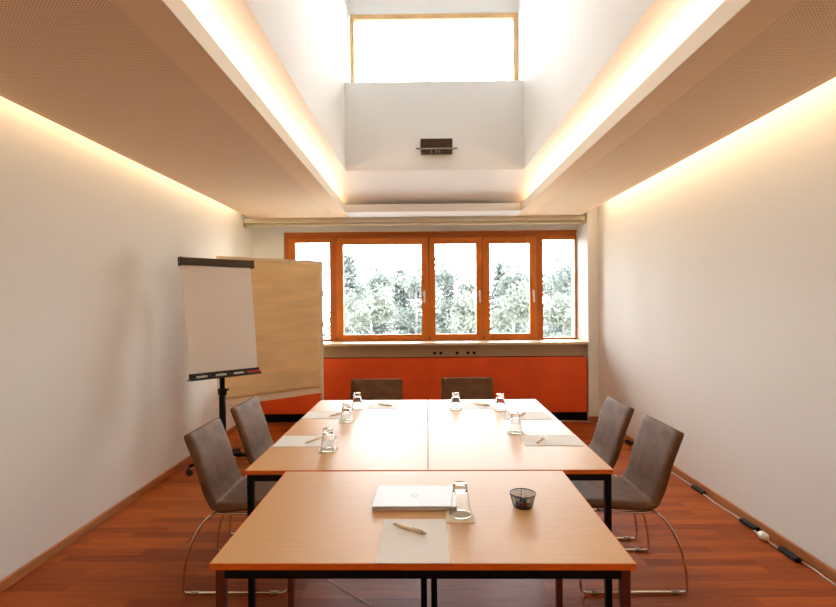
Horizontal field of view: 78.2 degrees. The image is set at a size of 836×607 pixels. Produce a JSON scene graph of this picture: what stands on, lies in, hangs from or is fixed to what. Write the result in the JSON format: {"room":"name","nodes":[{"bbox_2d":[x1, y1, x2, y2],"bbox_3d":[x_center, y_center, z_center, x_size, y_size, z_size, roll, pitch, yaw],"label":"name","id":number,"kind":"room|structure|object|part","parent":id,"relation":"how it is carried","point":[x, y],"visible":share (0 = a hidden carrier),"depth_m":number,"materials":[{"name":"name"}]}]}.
{"room":"meeting room","nodes":[
{"label":"meeting room","id":0,"kind":"room"},
{"bbox_2d":[0,96,253,579],"bbox_3d":[-2.267,0.108,2.278,0.200,2.755,9.320,0,0,0],"label":"wall","id":1,"kind":"structure","parent":0,"point":[98,402],"depth_m":3.33,"materials":[{"name":"white paint"}]},
{"bbox_2d":[0,425,236,592],"bbox_3d":[-2.147,1.456,2.257,0.016,0.058,8.870,0,0,0],"label":"baseboard","id":2,"kind":"structure","parent":1,"relation":"attached to","point":[18,574],"depth_m":3.28,"materials":[{"name":"brown wood"}]},
{"bbox_2d":[0,0,349,218],"bbox_3d":[-1.464,-1.069,2.050,1.198,0.089,8.445,0,0,0],"label":"ceiling","id":3,"kind":"structure","parent":0,"point":[145,81],"depth_m":2.56,"materials":[{"name":"beige paint"}]},
{"bbox_2d":[264,0,349,155],"bbox_3d":[-0.813,-2.304,2.247,0.150,1.745,6.300,0,0,0],"label":"wall","id":4,"kind":"structure","parent":0,"point":[316,33],"depth_m":3.89,"materials":[{"name":"white paint"}]},
{"bbox_2d":[253,215,577,338],"bbox_3d":[-0.029,0.071,6.796,4.205,2.755,0.250,0,0,0],"label":"wall","id":5,"kind":"structure","parent":0,"point":[268,242],"depth_m":6.67,"materials":[{"name":"white paint"}]},
{"bbox_2d":[243,216,585,227],"bbox_3d":[-0.044,-1.008,6.341,4.198,0.093,0.112,0,0,0],"label":"roller blind","id":6,"kind":"object","parent":5,"relation":"attached to","point":[506,220],"visible":1,"depth_m":6.30,"materials":[{"name":"cream fabric"}]},
{"bbox_2d":[284,230,576,340],"bbox_3d":[0.161,-0.222,6.683,3.802,1.430,0.150,0,0,0],"label":"window","id":7,"kind":"structure","parent":5,"relation":"in","point":[482,240],"depth_m":6.66,"materials":[{"name":"brown wood"}]},
{"bbox_3d":[-1.415,-0.179,6.721,0.541,1.320,0.040,0,0,0],"label":"fixed frame","id":8,"kind":"part","parent":7,"relation":"part of","materials":[{"name":"brown wood"}]},
{"bbox_3d":[-0.461,-0.184,6.692,1.198,1.330,0.062,0,0,0],"label":"sash","id":9,"kind":"part","parent":7,"relation":"part of","materials":[{"name":"brown wood"}]},
{"bbox_3d":[0.490,-0.192,6.685,0.692,1.330,0.062,0,0,0],"label":"sash","id":10,"kind":"part","parent":7,"relation":"part of","materials":[{"name":"brown wood"}]},
{"bbox_3d":[1.188,-0.198,6.679,0.692,1.330,0.062,0,0,0],"label":"sash","id":11,"kind":"part","parent":7,"relation":"part of","materials":[{"name":"brown wood"}]},
{"bbox_3d":[1.833,-0.207,6.695,0.429,1.320,0.040,0,0,0],"label":"fixed frame","id":12,"kind":"part","parent":7,"relation":"part of","materials":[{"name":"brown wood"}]},
{"bbox_2d":[323,339,588,345],"bbox_3d":[-0.028,0.498,6.465,4.203,0.031,0.415,0,0,0],"label":"window sill","id":13,"kind":"structure","parent":5,"relation":"attached to","point":[552,341],"depth_m":6.27,"materials":[{"name":"white wood"}]},
{"bbox_2d":[0,420,835,606],"bbox_3d":[0.011,1.516,2.266,4.730,0.100,9.320,0,0,0],"label":"floor","id":14,"kind":"structure","parent":0,"point":[136,557],"depth_m":2.81,"materials":[{"name":"brown wood"}]},
{"bbox_2d":[177,256,260,475],"bbox_3d":[-1.806,0.542,4.563,0.639,1.862,0.695,0,0,45],"label":"flipchart","id":15,"kind":"object","parent":14,"relation":"on","point":[217,293],"visible":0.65,"depth_m":4.39,"materials":[{"name":"white paper"}]},
{"bbox_2d":[196,375,211,377],"bbox_3d":[-1.746,0.597,4.196,0.018,0.018,0.121,0,0,45],"label":"marker","id":16,"kind":"object","parent":15,"relation":"on","point":[204,376],"visible":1,"depth_m":4.19,"materials":[{"name":"white plastic"}]},
{"bbox_2d":[187,367,260,381],"bbox_3d":[-1.624,0.599,4.349,0.079,0.062,0.612,0,0,45],"label":"tray","id":17,"kind":"object","parent":15,"relation":"on","point":[192,374],"depth_m":4.30,"materials":[{"name":"black plastic"}]},
{"bbox_3d":[-1.594,1.369,4.646,0.284,0.073,0.038,-1,0,-10],"label":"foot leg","id":18,"kind":"part","parent":15,"relation":"part of","materials":[{"name":"black"}]},
{"bbox_2d":[182,417,287,594],"bbox_3d":[-0.913,1.068,2.821,0.565,0.807,0.454,0,0,0],"label":"chair","id":19,"kind":"object","parent":14,"relation":"on","point":[224,489],"visible":0.63,"depth_m":2.72,"materials":[{"name":"beige leather"}]},
{"bbox_3d":[-1.111,0.853,2.822,0.160,0.373,0.450,0,0,0],"label":"backrest","id":20,"kind":"part","parent":19,"relation":"part of","materials":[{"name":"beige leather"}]},
{"bbox_3d":[-0.920,1.267,3.028,0.545,0.407,0.043,0,0,0],"label":"sled leg","id":21,"kind":"part","parent":19,"relation":"part of","materials":[{"name":"silver metal"}]},
{"bbox_3d":[-0.923,1.268,2.617,0.545,0.407,0.043,0,0,0],"label":"sled leg","id":22,"kind":"part","parent":19,"relation":"part of","materials":[{"name":"silver metal"}]},
{"bbox_3d":[-0.845,1.039,2.821,0.428,0.059,0.450,0,0,0],"label":"seat","id":23,"kind":"part","parent":19,"relation":"part of","materials":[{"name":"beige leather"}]},
{"bbox_2d":[229,396,273,534],"bbox_3d":[-0.912,1.066,3.474,0.565,0.807,0.454,0,0,3],"label":"chair","id":24,"kind":"object","parent":14,"relation":"on","point":[248,416],"visible":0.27,"depth_m":3.41,"materials":[{"name":"beige leather"}]},
{"bbox_3d":[-0.930,1.266,3.270,0.545,0.407,0.043,0,0,3],"label":"sled leg","id":25,"kind":"part","parent":24,"relation":"part of","materials":[{"name":"silver metal"}]},
{"bbox_3d":[-1.109,0.851,3.483,0.160,0.373,0.450,0,0,3],"label":"backrest","id":26,"kind":"part","parent":24,"relation":"part of","materials":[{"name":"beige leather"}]},
{"bbox_2d":[216,256,323,416],"bbox_3d":[-1.539,0.495,5.484,1.194,1.945,0.480,-1,0,-40],"label":"pinboard","id":27,"kind":"object","parent":14,"relation":"on","point":[287,293],"visible":0.68,"depth_m":5.55,"materials":[{"name":"brown wood"}]},
{"bbox_3d":[-1.982,0.475,5.108,0.028,1.895,0.024,-1,0,-40],"label":"leg","id":28,"kind":"part","parent":27,"relation":"part of","materials":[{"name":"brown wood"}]},
{"bbox_3d":[-1.096,0.464,5.860,0.028,1.895,0.024,-1,0,-40],"label":"leg","id":29,"kind":"part","parent":27,"relation":"part of","materials":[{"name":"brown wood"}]},
{"bbox_2d":[245,400,427,606],"bbox_3d":[-0.342,1.097,3.059,0.804,0.738,1.612,0,0,1],"label":"meeting table","id":30,"kind":"object","parent":14,"relation":"on","point":[377,439],"visible":0.62,"depth_m":2.58,"materials":[{"name":"beech laminate"},{"name":"black metal"}]},
{"bbox_3d":[-0.738,1.107,2.281,0.027,0.707,0.027,0,0,1],"label":"leg","id":31,"kind":"part","parent":30,"relation":"part of","materials":[{"name":"black metal"}]},
{"bbox_3d":[-0.345,0.763,3.058,0.790,0.031,1.598,0,0,1],"label":"rail frame","id":32,"kind":"part","parent":30,"relation":"part of","materials":[{"name":"black metal"}]},
{"bbox_2d":[272,436,336,446],"bbox_3d":[-0.596,0.731,2.732,0.297,0.002,0.212,0,0,1],"label":"paper sheet","id":33,"kind":"object","parent":30,"relation":"on","point":[285,441],"visible":0.79,"depth_m":2.70,"materials":[{"name":"white paper"}]},
{"bbox_2d":[305,436,321,442],"bbox_3d":[-0.554,0.723,2.729,0.010,0.012,0.132,0,0,32],"label":"ballpoint pen","id":34,"kind":"object","parent":33,"relation":"on","point":[320,437],"visible":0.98,"depth_m":2.73,"materials":[{"name":"beige wood"}]},
{"bbox_2d":[301,411,352,418],"bbox_3d":[-0.589,0.728,3.358,0.297,0.002,0.210,0,0,1],"label":"paper sheet","id":35,"kind":"object","parent":30,"relation":"on","point":[312,414],"visible":0.79,"depth_m":3.34,"materials":[{"name":"white paper"}]},
{"bbox_2d":[317,447,338,452],"bbox_3d":[-0.448,0.730,2.562,0.096,0.002,0.096,0,0,1],"label":"coaster","id":36,"kind":"object","parent":30,"relation":"on","point":[337,448],"visible":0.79,"depth_m":2.53,"materials":[{"name":"beige paper"}]},
{"bbox_2d":[320,427,335,451],"bbox_3d":[-0.448,0.674,2.561,0.077,0.108,0.077,-1,0,-21],"label":"tumbler","id":37,"kind":"object","parent":36,"relation":"on","point":[328,442],"visible":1,"depth_m":2.54,"materials":[{"name":"clear glass"}]},
{"bbox_2d":[366,400,398,408],"bbox_3d":[-0.248,0.724,3.687,0.210,0.002,0.295,0,0,1],"label":"paper sheet","id":38,"kind":"object","parent":30,"relation":"on","point":[373,404],"visible":0.86,"depth_m":3.68,"materials":[{"name":"white paper"}]},
{"bbox_3d":[0.025,1.101,2.267,0.027,0.707,0.027,0,0,1],"label":"leg","id":39,"kind":"part","parent":30,"relation":"part of","materials":[{"name":"black metal"}]},
{"bbox_3d":[-0.442,0.727,3.178,0.096,0.002,0.096,0,0,1],"label":"coaster","id":40,"kind":"object","parent":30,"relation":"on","visible":0},
{"bbox_2d":[340,403,352,421],"bbox_3d":[-0.442,0.672,3.178,0.077,0.108,0.077,0,0,39],"label":"tumbler","id":41,"kind":"object","parent":40,"relation":"on","point":[346,415],"visible":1,"depth_m":3.15,"materials":[{"name":"clear glass"}]},
{"bbox_3d":[-0.422,0.726,3.564,0.096,0.002,0.096,0,0,1],"label":"coaster","id":42,"kind":"object","parent":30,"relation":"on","visible":0},
{"bbox_2d":[352,392,362,408],"bbox_3d":[-0.422,0.670,3.564,0.077,0.108,0.077,-1,0,-43],"label":"tumbler","id":43,"kind":"object","parent":42,"relation":"on","point":[357,402],"visible":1,"depth_m":3.54,"materials":[{"name":"clear glass"}]},
{"bbox_2d":[328,579,371,606],"bbox_3d":[-0.304,1.465,2.538,0.073,0.003,0.511,-1,0,-34],"label":"cable","id":44,"kind":"object","parent":14,"relation":"on","point":[328,579],"visible":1,"depth_m":2.61,"materials":[{"name":"white plastic"}]},
{"bbox_2d":[350,379,402,399],"bbox_3d":[-0.356,1.058,4.205,0.454,0.807,0.565,0,0,0],"label":"chair","id":45,"kind":"object","parent":14,"relation":"on","point":[370,389],"visible":0.14,"depth_m":4.42,"materials":[{"name":"brown leather"}]},
{"bbox_2d":[209,471,636,606],"bbox_3d":[0.020,1.099,1.841,1.202,0.738,0.790,0,0,1],"label":"meeting table","id":46,"kind":"object","parent":14,"relation":"on","point":[310,524],"visible":0.99,"depth_m":1.63,"materials":[{"name":"beech laminate"},{"name":"black metal"}]},
{"bbox_3d":[-0.563,1.109,1.482,0.026,0.707,0.026,0,0,1],"label":"leg","id":47,"kind":"part","parent":46,"relation":"part of","materials":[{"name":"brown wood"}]},
{"bbox_3d":[-0.549,1.106,2.222,0.026,0.707,0.026,0,0,1],"label":"leg","id":48,"kind":"part","parent":46,"relation":"part of","materials":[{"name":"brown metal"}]},
{"bbox_2d":[372,485,452,510],"bbox_3d":[-0.012,0.721,1.911,0.300,0.017,0.210,0,0,1],"label":"laptop","id":49,"kind":"object","parent":46,"relation":"on","point":[420,497],"visible":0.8,"depth_m":1.88,"materials":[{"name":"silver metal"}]},
{"bbox_2d":[376,519,449,563],"bbox_3d":[-0.012,0.730,1.591,0.208,0.002,0.293,0,0,1],"label":"paper sheet","id":50,"kind":"object","parent":46,"relation":"on","point":[398,545],"visible":1,"depth_m":1.56,"materials":[{"name":"white paper"}]},
{"bbox_2d":[393,523,425,533],"bbox_3d":[-0.029,0.723,1.655,0.132,0.012,0.010,0,0,35],"label":"ballpoint pen","id":51,"kind":"object","parent":50,"relation":"on","point":[413,529],"visible":1,"depth_m":1.65,"materials":[{"name":"beige wood"}]},
{"bbox_3d":[0.017,0.764,1.840,1.178,0.031,0.766,0,0,1],"label":"rail frame","id":52,"kind":"part","parent":46,"relation":"part of","materials":[{"name":"black metal"}]},
{"bbox_2d":[446,511,474,522],"bbox_3d":[0.144,0.728,1.754,0.096,0.002,0.096,0,0,1],"label":"coaster","id":53,"kind":"object","parent":46,"relation":"on","point":[449,519],"visible":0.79,"depth_m":1.73,"materials":[{"name":"beige paper"}]},
{"bbox_2d":[449,481,471,518],"bbox_3d":[0.146,0.672,1.770,0.077,0.108,0.077,0,0,0],"label":"tumbler","id":54,"kind":"object","parent":53,"relation":"on","point":[460,508],"visible":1,"depth_m":1.75,"materials":[{"name":"clear glass"}]},
{"bbox_2d":[509,488,535,509],"bbox_3d":[0.375,0.701,1.840,0.094,0.050,0.094,0,0,0],"label":"wire basket","id":55,"kind":"object","parent":46,"relation":"on","point":[532,498],"visible":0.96,"depth_m":1.82,"materials":[{"name":"black metal"}]},
{"bbox_3d":[0.603,1.096,2.201,0.026,0.707,0.026,0,0,1],"label":"leg","id":56,"kind":"part","parent":46,"relation":"part of","materials":[{"name":"brown"}]},
{"bbox_3d":[0.589,1.099,1.461,0.026,0.707,0.026,0,0,1],"label":"leg","id":57,"kind":"part","parent":46,"relation":"part of","materials":[{"name":"brown"}]},
{"bbox_2d":[259,356,586,421],"bbox_3d":[-0.015,1.057,6.465,4.181,0.786,0.380,0,0,0],"label":"cabinet","id":58,"kind":"object","parent":14,"relation":"on","point":[558,383],"visible":0.51,"depth_m":6.27,"materials":[{"name":"orange"}]},
{"bbox_2d":[323,344,585,357],"bbox_3d":[-0.021,0.587,6.478,4.177,0.146,0.310,0,0,0],"label":"duct","id":59,"kind":"object","parent":58,"relation":"on","point":[565,349],"visible":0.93,"depth_m":6.33,"materials":[{"name":"beige plastic"}]},
{"bbox_2d":[432,350,437,355],"bbox_3d":[0.205,0.609,6.327,0.072,0.076,0.008,0,0,0],"label":"socket","id":60,"kind":"object","parent":59,"relation":"attached to","point":[434,352],"depth_m":6.32,"materials":[{"name":"black"}]},
{"bbox_2d":[438,350,443,355],"bbox_3d":[0.280,0.608,6.327,0.072,0.076,0.008,0,0,0],"label":"socket","id":61,"kind":"object","parent":59,"relation":"attached to","point":[440,352],"depth_m":6.32,"materials":[{"name":"black plastic"}]},
{"bbox_2d":[454,350,459,355],"bbox_3d":[0.480,0.606,6.325,0.072,0.076,0.008,0,0,0],"label":"socket","id":62,"kind":"object","parent":59,"relation":"attached to","point":[456,352],"depth_m":6.32,"materials":[{"name":"black plastic"}]},
{"bbox_2d":[465,350,470,355],"bbox_3d":[0.615,0.605,6.324,0.072,0.076,0.008,0,0,0],"label":"socket","id":63,"kind":"object","parent":59,"relation":"attached to","point":[467,352],"depth_m":6.32,"materials":[{"name":"black plastic"}]},
{"bbox_2d":[471,350,476,355],"bbox_3d":[0.690,0.604,6.323,0.072,0.076,0.008,0,0,0],"label":"socket","id":64,"kind":"object","parent":59,"relation":"attached to","point":[473,352],"depth_m":6.32,"materials":[{"name":"black plastic"}]},
{"bbox_2d":[441,377,492,399],"bbox_3d":[0.427,1.051,4.244,0.454,0.807,0.565,0,0,0],"label":"chair","id":65,"kind":"object","parent":14,"relation":"on","point":[469,388],"visible":0.16,"depth_m":4.46,"materials":[{"name":"brown leather"}]},
{"bbox_2d":[428,399,613,606],"bbox_3d":[0.466,1.090,3.045,0.804,0.738,1.612,0,0,1],"label":"meeting table","id":66,"kind":"object","parent":14,"relation":"on","point":[465,439],"visible":0.62,"depth_m":2.56,"materials":[{"name":"brown wood"}]},
{"bbox_3d":[0.070,1.100,2.266,0.027,0.707,0.027,0,0,1],"label":"leg","id":67,"kind":"part","parent":66,"relation":"part of","materials":[{"name":"black metal"}]},
{"bbox_2d":[462,401,493,408],"bbox_3d":[0.423,0.718,3.647,0.210,0.002,0.295,0,0,1],"label":"paper sheet","id":68,"kind":"object","parent":66,"relation":"on","point":[466,404],"visible":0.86,"depth_m":3.62,"materials":[{"name":"white paper"}]},
{"bbox_2d":[506,430,525,434],"bbox_3d":[0.545,0.720,2.871,0.096,0.002,0.096,0,0,1],"label":"coaster","id":69,"kind":"object","parent":66,"relation":"on","point":[507,431],"visible":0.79,"depth_m":2.84,"materials":[{"name":"beige paper"}]},
{"bbox_2d":[509,412,522,433],"bbox_3d":[0.544,0.665,2.870,0.077,0.108,0.077,-1,0,-35],"label":"tumbler","id":70,"kind":"object","parent":69,"relation":"on","point":[515,427],"visible":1,"depth_m":2.85,"materials":[{"name":"clear glass"}]},
{"bbox_2d":[501,412,552,419],"bbox_3d":[0.693,0.717,3.290,0.297,0.002,0.210,0,0,1],"label":"paper sheet","id":71,"kind":"object","parent":66,"relation":"on","point":[507,415],"visible":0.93,"depth_m":3.28,"materials":[{"name":"white paper"}]},
{"bbox_2d":[519,435,584,445],"bbox_3d":[0.696,0.719,2.706,0.297,0.002,0.210,0,0,1],"label":"paper sheet","id":72,"kind":"object","parent":66,"relation":"on","point":[528,440],"visible":1,"depth_m":2.69,"materials":[{"name":"white paper"}]},
{"bbox_3d":[0.463,0.756,3.043,0.790,0.031,1.598,0,0,1],"label":"rail frame","id":73,"kind":"part","parent":66,"relation":"part of","materials":[{"name":"black"}]},
{"bbox_3d":[0.833,1.093,2.252,0.027,0.707,0.027,0,0,1],"label":"leg","id":74,"kind":"part","parent":66,"relation":"part of","materials":[{"name":"black metal"}]},
{"bbox_3d":[0.259,0.720,3.519,0.096,0.002,0.096,0,0,1],"label":"coaster","id":75,"kind":"object","parent":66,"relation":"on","visible":0},
{"bbox_2d":[450,392,460,409],"bbox_3d":[0.258,0.665,3.519,0.077,0.108,0.077,-1,0,-24],"label":"tumbler","id":76,"kind":"object","parent":75,"relation":"on","point":[455,401],"visible":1,"depth_m":3.49,"materials":[{"name":"clear glass"}]},
{"bbox_3d":[0.556,0.718,3.474,0.096,0.002,0.096,0,0,1],"label":"coaster","id":77,"kind":"object","parent":66,"relation":"on","visible":0},
{"bbox_2d":[495,393,505,410],"bbox_3d":[0.556,0.662,3.473,0.077,0.108,0.077,-1,0,-4],"label":"tumbler","id":78,"kind":"object","parent":77,"relation":"on","point":[500,402],"visible":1,"depth_m":3.45,"materials":[{"name":"clear glass"}]},
{"bbox_2d":[588,396,637,539],"bbox_3d":[1.066,1.049,3.381,0.565,0.807,0.454,0,0,0],"label":"chair","id":79,"kind":"object","parent":14,"relation":"on","point":[615,416],"visible":0.32,"depth_m":3.30,"materials":[{"name":"beige leather"}]},
{"bbox_3d":[0.997,1.020,3.381,0.428,0.059,0.450,0,0,0],"label":"seat","id":80,"kind":"part","parent":79,"relation":"part of","materials":[{"name":"leather"}]},
{"bbox_3d":[1.260,0.830,3.379,0.160,0.373,0.450,0,0,0],"label":"backrest","id":81,"kind":"part","parent":79,"relation":"part of","materials":[{"name":"grey fabric"}]},
{"bbox_3d":[1.076,1.249,3.176,0.545,0.407,0.043,0,0,0],"label":"sled leg","id":82,"kind":"part","parent":79,"relation":"part of","materials":[{"name":"silver metal"}]},
{"bbox_2d":[571,414,687,593],"bbox_3d":[1.069,1.051,2.796,0.565,0.807,0.454,0,0,0],"label":"chair","id":83,"kind":"object","parent":14,"relation":"on","point":[641,488],"visible":0.73,"depth_m":2.69,"materials":[{"name":"beige leather"}]},
{"bbox_3d":[1.000,1.023,2.796,0.428,0.059,0.450,0,0,0],"label":"seat","id":84,"kind":"part","parent":83,"relation":"part of","materials":[{"name":"beige leather"}]},
{"bbox_3d":[1.080,1.251,2.591,0.545,0.407,0.043,0,0,0],"label":"sled leg","id":85,"kind":"part","parent":83,"relation":"part of","materials":[{"name":"silver metal"}]},
{"bbox_3d":[1.083,1.249,3.002,0.545,0.407,0.043,0,0,0],"label":"sled leg","id":86,"kind":"part","parent":83,"relation":"part of","materials":[{"name":"silver metal"}]},
{"bbox_3d":[1.264,0.832,2.794,0.160,0.373,0.450,0,0,0],"label":"backrest","id":87,"kind":"part","parent":83,"relation":"part of","materials":[{"name":"beige leather"}]},
{"bbox_2d":[559,420,835,585],"bbox_3d":[2.121,1.416,4.109,0.452,0.050,4.420,-1,0,-6],"label":"power cable","id":88,"kind":"object","parent":14,"relation":"on","point":[762,535],"visible":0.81,"depth_m":3.15,"materials":[{"name":"beige plastic"}]},
{"bbox_2d":[345,203,520,217],"bbox_3d":[0.174,-1.099,6.072,2.022,0.088,0.375,0,0,0],"label":"ceiling beam","id":89,"kind":"structure","parent":0,"point":[459,209],"depth_m":5.89,"materials":[{"name":"white paint"}]},
{"bbox_2d":[345,0,523,170],"bbox_3d":[0.157,-2.249,5.200,1.743,1.895,0.380,0,0,0],"label":"wall","id":90,"kind":"structure","parent":0,"point":[386,122],"depth_m":5.01,"materials":[{"name":"white paint"}]},
{"bbox_2d":[349,13,517,81],"bbox_3d":[0.164,-2.437,5.319,1.729,1.080,0.080,0,0,0],"label":"window","id":91,"kind":"structure","parent":90,"relation":"in","point":[452,17],"depth_m":5.28,"materials":[{"name":"brown wood"}]},
{"bbox_2d":[416,138,456,154],"bbox_3d":[0.178,-1.517,4.970,0.400,0.146,0.085,0,0,0],"label":"wall lamp","id":92,"kind":"object","parent":90,"relation":"attached to","point":[441,146],"visible":1,"depth_m":4.95,"materials":[{"name":"black metal"}]},
{"bbox_3d":[0.178,-1.542,4.965,0.308,0.096,0.034,0,0,0],"label":"lamp shade","id":93,"kind":"part","parent":92,"relation":"part of","materials":[{"name":"brown metal"}]},
{"bbox_2d":[319,169,554,204],"bbox_3d":[-0.032,-1.221,5.636,3.990,0.159,1.239,0,0,0],"label":"ceiling","id":94,"kind":"structure","parent":0,"point":[507,185],"depth_m":5.44,"materials":[{"name":"white paint"}]},
{"bbox_2d":[183,0,724,170],"bbox_3d":[-0.014,-1.364,2.255,4.730,0.150,9.320,0,0,0],"label":"lighting","id":95,"kind":"structure","parent":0,"point":[646,32],"depth_m":2.86,"materials":[{"name":"white paint"}]},
{"bbox_2d":[518,0,629,152],"bbox_3d":[1.080,-2.321,2.232,0.150,1.745,6.300,0,0,0],"label":"wall","id":96,"kind":"structure","parent":0,"point":[557,39],"depth_m":3.90,"materials":[{"name":"white paint"}]},
{"bbox_2d":[516,0,835,215],"bbox_3d":[1.548,-1.095,2.026,0.796,0.089,8.445,0,0,0],"label":"ceiling","id":97,"kind":"structure","parent":0,"point":[749,59],"depth_m":2.59,"materials":[{"name":"beige paint"}]},
{"bbox_2d":[577,77,835,569],"bbox_3d":[2.201,0.070,2.243,0.325,2.755,9.320,0,0,0],"label":"wall","id":98,"kind":"structure","parent":0,"point":[707,285],"depth_m":3.49,"materials":[{"name":"white paint"}]},
{"bbox_2d":[589,416,835,581],"bbox_3d":[2.112,1.420,2.024,0.123,0.058,8.470,0,0,0],"label":"baseboard","id":99,"kind":"structure","parent":98,"relation":"attached to","point":[780,539],"depth_m":3.24,"materials":[{"name":"brown wood"}]},
{"label":"outside","id":100,"kind":"structure","parent":0,"visible":0},
{"bbox_2d":[323,327,543,338],"bbox_3d":[0.417,4.533,48.477,120.000,0.100,83.080,0,0,0],"label":"ground","id":101,"kind":"structure","parent":100,"point":[324,330],"depth_m":82.28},
{"bbox_2d":[323,282,326,337],"bbox_3d":[-6.517,1.333,30.107,2.550,6.569,2.705,0,0,16],"label":"leafy tree","id":102,"kind":"object","parent":101,"relation":"on","point":[324,292],"visible":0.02,"depth_m":30.48,"materials":[{"name":"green plant"}]},
{"bbox_2d":[323,290,366,338],"bbox_3d":[-3.305,1.990,23.110,2.166,5.254,2.331,0,0,37],"label":"leafy tree","id":103,"kind":"object","parent":101,"relation":"on","point":[348,307],"visible":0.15,"depth_m":22.98,"materials":[{"name":"green plant"}]},
{"bbox_2d":[323,246,369,338],"bbox_3d":[-3.715,0.798,27.040,3.548,7.609,3.658,0,0,21],"label":"conifer tree","id":104,"kind":"object","parent":101,"relation":"on","point":[350,283],"visible":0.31,"depth_m":26.74,"materials":[{"name":"green plant"}]},
{"bbox_2d":[344,282,397,334],"bbox_3d":[-1.962,1.857,21.144,2.522,5.512,2.233,0,0,30],"label":"leafy tree","id":105,"kind":"object","parent":101,"relation":"on","point":[379,309],"visible":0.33,"depth_m":20.88,"materials":[{"name":"green plant"}]},
{"bbox_2d":[357,262,403,333],"bbox_3d":[-2.264,1.054,29.840,2.906,7.055,2.739,0,0,0],"label":"leafy tree","id":106,"kind":"object","parent":101,"relation":"on","point":[378,277],"visible":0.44,"depth_m":29.41,"materials":[{"name":"green plant"}]},
{"bbox_2d":[368,270,397,327],"bbox_3d":[-2.866,0.924,40.864,2.982,7.240,2.811,0,0,28],"label":"leafy tree","id":107,"kind":"object","parent":101,"relation":"on","point":[381,270],"visible":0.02,"depth_m":40.98,"materials":[{"name":"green plant"}]},
{"bbox_2d":[386,269,414,333],"bbox_3d":[-1.131,0.956,33.045,3.462,7.200,3.358,0,0,16],"label":"conifer tree","id":108,"kind":"object","parent":101,"relation":"on","point":[400,296],"visible":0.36,"depth_m":32.70,"materials":[{"name":"green plant"}]},
{"bbox_2d":[406,281,421,330],"bbox_3d":[-0.428,1.125,43.040,2.631,6.778,2.791,0,0,9],"label":"leafy tree","id":109,"kind":"object","parent":101,"relation":"on","point":[412,300],"visible":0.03,"depth_m":43.36,"materials":[{"name":"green plant"}]},
{"bbox_2d":[390,264,442,333],"bbox_3d":[-0.082,1.237,26.180,2.751,6.680,2.593,-1,0,0],"label":"leafy tree","id":110,"kind":"object","parent":101,"relation":"on","point":[411,284],"visible":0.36,"depth_m":26.05,"materials":[{"name":"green plant"}]},
{"bbox_2d":[419,257,467,333],"bbox_3d":[1.468,0.942,28.818,2.975,7.224,2.804,0,0,19],"label":"leafy tree","id":111,"kind":"object","parent":101,"relation":"on","point":[445,278],"visible":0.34,"depth_m":28.19,"materials":[{"name":"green plant"}]},
{"bbox_2d":[438,269,459,332],"bbox_3d":[2.196,1.042,36.519,3.338,6.942,3.238,0,0,15],"label":"conifer tree","id":112,"kind":"object","parent":101,"relation":"on","point":[450,291],"visible":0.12,"depth_m":36.17,"materials":[{"name":"green plant"}]},
{"bbox_2d":[445,289,475,333],"bbox_3d":[1.940,1.970,21.993,2.140,5.211,2.330,0,0,25],"label":"leafy tree","id":113,"kind":"object","parent":101,"relation":"on","point":[464,318],"visible":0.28,"depth_m":21.84,"materials":[{"name":"green plant"}]},
{"bbox_2d":[456,273,475,333],"bbox_3d":[4.362,0.914,42.931,2.763,7.117,2.931,-1,0,-14],"label":"leafy tree","id":114,"kind":"object","parent":101,"relation":"on","point":[468,286],"visible":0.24,"depth_m":42.76,"materials":[{"name":"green plant"}]},
{"bbox_2d":[490,254,517,331],"bbox_3d":[5.160,0.743,31.433,3.620,7.530,3.511,-1,0,-6],"label":"conifer tree","id":115,"kind":"object","parent":101,"relation":"on","point":[498,266],"visible":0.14,"depth_m":31.27,"materials":[{"name":"green plant"}]},
{"bbox_2d":[490,279,543,335],"bbox_3d":[3.866,1.795,20.579,2.457,5.538,2.288,0,0,44],"label":"leafy tree","id":116,"kind":"object","parent":101,"relation":"on","point":[520,310],"visible":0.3,"depth_m":20.23,"materials":[{"name":"green plant"}]},
{"bbox_2d":[493,259,543,336],"bbox_3d":[5.198,1.072,26.832,2.846,6.912,2.683,0,0,41],"label":"leafy tree","id":117,"kind":"object","parent":101,"relation":"on","point":[504,279],"visible":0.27,"depth_m":26.48,"materials":[{"name":"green plant"}]},
{"bbox_2d":[515,274,528,332],"bbox_3d":[8.009,0.924,42.111,2.900,7.041,2.734,0,0,22],"label":"leafy tree","id":118,"kind":"object","parent":101,"relation":"on","point":[522,325],"visible":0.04,"depth_m":41.31,"materials":[{"name":"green plant"}]},
{"bbox_2d":[543,273,557,331],"bbox_3d":[10.930,0.932,43.101,2.869,6.967,2.705,-1,0,-6],"label":"leafy tree","id":119,"kind":"object","parent":101,"relation":"on","point":[547,291],"visible":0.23,"depth_m":42.94,"materials":[{"name":"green plant"}]},
{"bbox_2d":[543,254,571,336],"bbox_3d":[7.998,0.915,27.873,2.783,7.169,2.952,0,0,21],"label":"leafy tree","id":120,"kind":"object","parent":101,"relation":"on","point":[561,271],"visible":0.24,"depth_m":27.34,"materials":[{"name":"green plant"}]},
{"bbox_2d":[543,292,571,336],"bbox_3d":[6.843,1.967,24.095,2.305,5.114,2.272,0,0,24],"label":"leafy tree","id":121,"kind":"object","parent":101,"relation":"on","point":[557,312],"visible":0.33,"depth_m":23.78,"materials":[{"name":"green plant"}]},
{"bbox_2d":[545,259,571,335],"bbox_3d":[9.487,0.811,32.909,3.513,7.306,3.407,-1,0,-38],"label":"conifer tree","id":122,"kind":"object","parent":101,"relation":"on","point":[565,259],"visible":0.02,"depth_m":32.78,"materials":[{"name":"green plant"}]}
]}

